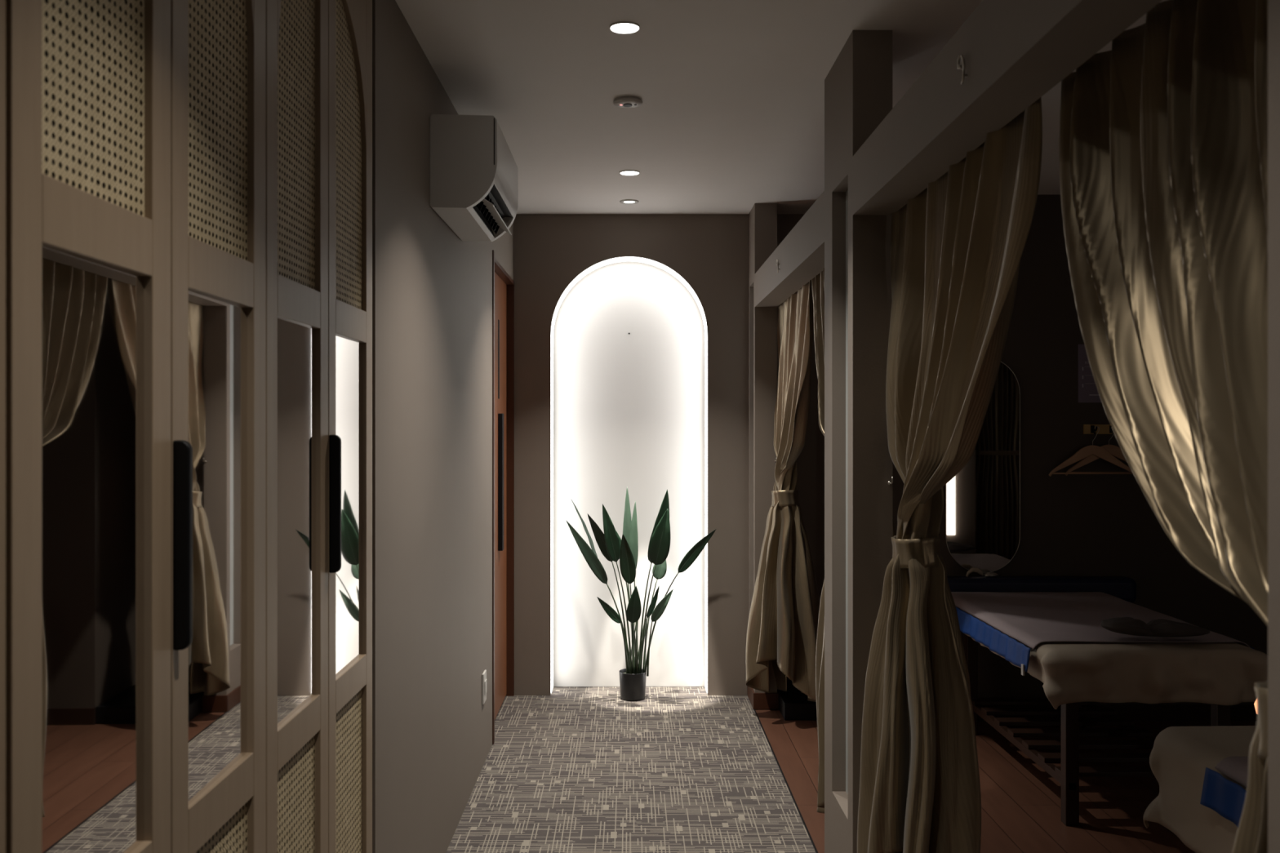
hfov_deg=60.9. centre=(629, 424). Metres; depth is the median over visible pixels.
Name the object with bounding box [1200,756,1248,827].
blanket
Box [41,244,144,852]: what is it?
mirror
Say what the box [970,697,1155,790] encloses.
shelf
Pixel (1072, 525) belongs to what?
wall
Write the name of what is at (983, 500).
wall mirror
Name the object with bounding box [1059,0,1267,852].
curtain
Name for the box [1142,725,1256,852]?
sheet
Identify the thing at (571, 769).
floor
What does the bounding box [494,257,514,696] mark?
trim
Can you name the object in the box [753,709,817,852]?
trim
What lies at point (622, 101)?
smoke detector
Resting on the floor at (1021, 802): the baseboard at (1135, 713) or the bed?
the bed
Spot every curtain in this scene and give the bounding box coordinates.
[746,280,820,702]
[811,267,895,813]
[857,96,1042,852]
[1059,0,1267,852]
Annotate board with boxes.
[1083,424,1114,434]
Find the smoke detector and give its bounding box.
[613,96,642,107]
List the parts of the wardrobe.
frame, door, rattan panel, handle, rattan panel, door, rattan panel, rattan panel, rattan panel, door, handle, rattan panel, rattan panel, door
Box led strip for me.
[551,256,707,693]
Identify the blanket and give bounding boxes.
[951,591,1253,675]
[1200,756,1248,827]
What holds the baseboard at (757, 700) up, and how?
attached to the wall at (1014, 52)
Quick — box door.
[494,271,506,719]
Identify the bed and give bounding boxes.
[964,634,1231,826]
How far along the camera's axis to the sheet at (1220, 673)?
3.90 m
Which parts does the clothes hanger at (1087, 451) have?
arm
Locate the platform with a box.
[777,680,817,720]
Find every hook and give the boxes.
[888,476,893,484]
[956,53,967,84]
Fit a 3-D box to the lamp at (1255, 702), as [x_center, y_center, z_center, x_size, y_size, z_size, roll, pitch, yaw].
[1.921,1.146,3.300,0.160,0.649,0.160,0,0,0]
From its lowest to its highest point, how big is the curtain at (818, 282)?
2.027 m
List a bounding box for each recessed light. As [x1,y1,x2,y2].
[609,21,639,34]
[619,169,639,175]
[619,199,639,204]
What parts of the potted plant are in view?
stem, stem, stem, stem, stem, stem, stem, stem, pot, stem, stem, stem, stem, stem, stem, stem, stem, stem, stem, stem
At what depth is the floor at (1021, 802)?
4.28 m
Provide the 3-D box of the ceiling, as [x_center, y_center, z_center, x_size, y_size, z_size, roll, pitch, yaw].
[1.300,-1.200,2.075,5.200,0.120,8.350,0,0,0]
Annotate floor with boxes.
[445,686,815,852]
[755,709,1256,852]
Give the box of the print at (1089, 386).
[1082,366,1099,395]
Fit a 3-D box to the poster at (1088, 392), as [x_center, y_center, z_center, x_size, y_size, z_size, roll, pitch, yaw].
[2.348,-0.253,5.398,0.246,0.289,0.005,0,0,0]
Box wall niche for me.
[553,256,707,694]
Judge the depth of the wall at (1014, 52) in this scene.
3.15 m
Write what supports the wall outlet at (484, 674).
attached to the wall at (432, 288)
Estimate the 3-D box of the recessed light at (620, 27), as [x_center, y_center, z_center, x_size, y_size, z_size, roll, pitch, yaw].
[-0.014,-1.137,3.120,0.087,0.006,0.087,0,0,0]
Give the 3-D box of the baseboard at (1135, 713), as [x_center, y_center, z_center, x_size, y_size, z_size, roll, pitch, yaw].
[2.500,1.430,5.394,2.600,0.080,0.012,0,0,0]
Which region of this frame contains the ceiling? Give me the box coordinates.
[395,0,1167,213]
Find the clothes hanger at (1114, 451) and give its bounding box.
[1065,427,1130,475]
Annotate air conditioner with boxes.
[430,114,518,241]
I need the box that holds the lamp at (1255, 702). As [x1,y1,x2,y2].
[1253,699,1257,714]
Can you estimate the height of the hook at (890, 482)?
0.026 m
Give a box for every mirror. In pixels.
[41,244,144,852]
[188,289,247,804]
[277,316,315,727]
[335,334,362,677]
[945,361,1020,573]
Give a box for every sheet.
[955,605,1267,709]
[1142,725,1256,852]
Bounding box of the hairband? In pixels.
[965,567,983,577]
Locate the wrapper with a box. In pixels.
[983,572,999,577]
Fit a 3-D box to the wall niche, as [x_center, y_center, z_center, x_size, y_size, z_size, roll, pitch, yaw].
[-0.003,0.280,6.000,0.850,2.380,0.200,0,0,0]
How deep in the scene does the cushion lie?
5.26 m
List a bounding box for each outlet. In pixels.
[472,184,512,237]
[481,670,486,704]
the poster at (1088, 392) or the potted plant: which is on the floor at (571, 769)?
the potted plant
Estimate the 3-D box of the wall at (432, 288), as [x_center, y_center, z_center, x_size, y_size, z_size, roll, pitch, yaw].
[-0.965,0.165,1.950,0.670,2.610,7.900,0,0,0]
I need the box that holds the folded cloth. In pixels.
[1100,617,1209,637]
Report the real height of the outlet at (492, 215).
0.080 m
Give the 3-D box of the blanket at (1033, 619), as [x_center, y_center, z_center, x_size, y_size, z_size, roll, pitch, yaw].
[1.896,0.869,4.625,0.868,0.133,1.191,0,0,0]
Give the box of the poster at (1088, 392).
[1078,344,1102,402]
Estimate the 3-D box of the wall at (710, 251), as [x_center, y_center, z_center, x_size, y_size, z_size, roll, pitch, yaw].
[1.485,0.165,5.900,4.630,2.610,0.001,0,0,0]
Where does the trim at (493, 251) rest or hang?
attached to the wall at (432, 288)
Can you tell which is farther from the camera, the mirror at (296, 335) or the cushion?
the cushion
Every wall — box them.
[372,0,513,852]
[513,213,824,695]
[748,0,1279,852]
[892,194,1267,704]
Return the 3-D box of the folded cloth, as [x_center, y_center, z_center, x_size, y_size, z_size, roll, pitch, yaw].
[1.954,0.755,4.049,0.380,0.067,0.171,0,0,0]
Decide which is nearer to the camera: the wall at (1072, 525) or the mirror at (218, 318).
the mirror at (218, 318)
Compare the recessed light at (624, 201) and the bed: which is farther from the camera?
the recessed light at (624, 201)
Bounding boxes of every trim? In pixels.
[492,249,494,744]
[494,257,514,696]
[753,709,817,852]
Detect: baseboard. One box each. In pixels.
[746,686,778,709]
[977,704,1257,721]
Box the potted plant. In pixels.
[565,487,715,701]
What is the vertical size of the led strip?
2.368 m
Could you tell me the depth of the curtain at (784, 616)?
5.31 m
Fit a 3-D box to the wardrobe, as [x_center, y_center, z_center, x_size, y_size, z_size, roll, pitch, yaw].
[-0.923,0.170,1.853,0.633,2.600,1.655,0,0,0]
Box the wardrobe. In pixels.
[0,0,372,852]
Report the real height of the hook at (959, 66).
0.062 m
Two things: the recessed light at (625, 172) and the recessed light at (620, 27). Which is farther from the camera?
the recessed light at (625, 172)
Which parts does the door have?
handle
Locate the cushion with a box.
[946,576,1136,603]
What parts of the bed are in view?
leg, leg, leg, leg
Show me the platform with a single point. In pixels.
(793, 705)
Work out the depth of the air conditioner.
3.43 m
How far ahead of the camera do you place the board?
5.38 m
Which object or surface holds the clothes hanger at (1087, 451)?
hanging from the board
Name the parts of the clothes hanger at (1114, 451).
arm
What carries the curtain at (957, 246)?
hanging from the rail
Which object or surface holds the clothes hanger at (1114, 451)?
hanging from the board
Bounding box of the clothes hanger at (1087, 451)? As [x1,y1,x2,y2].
[1048,426,1133,476]
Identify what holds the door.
in the wall at (432, 288)

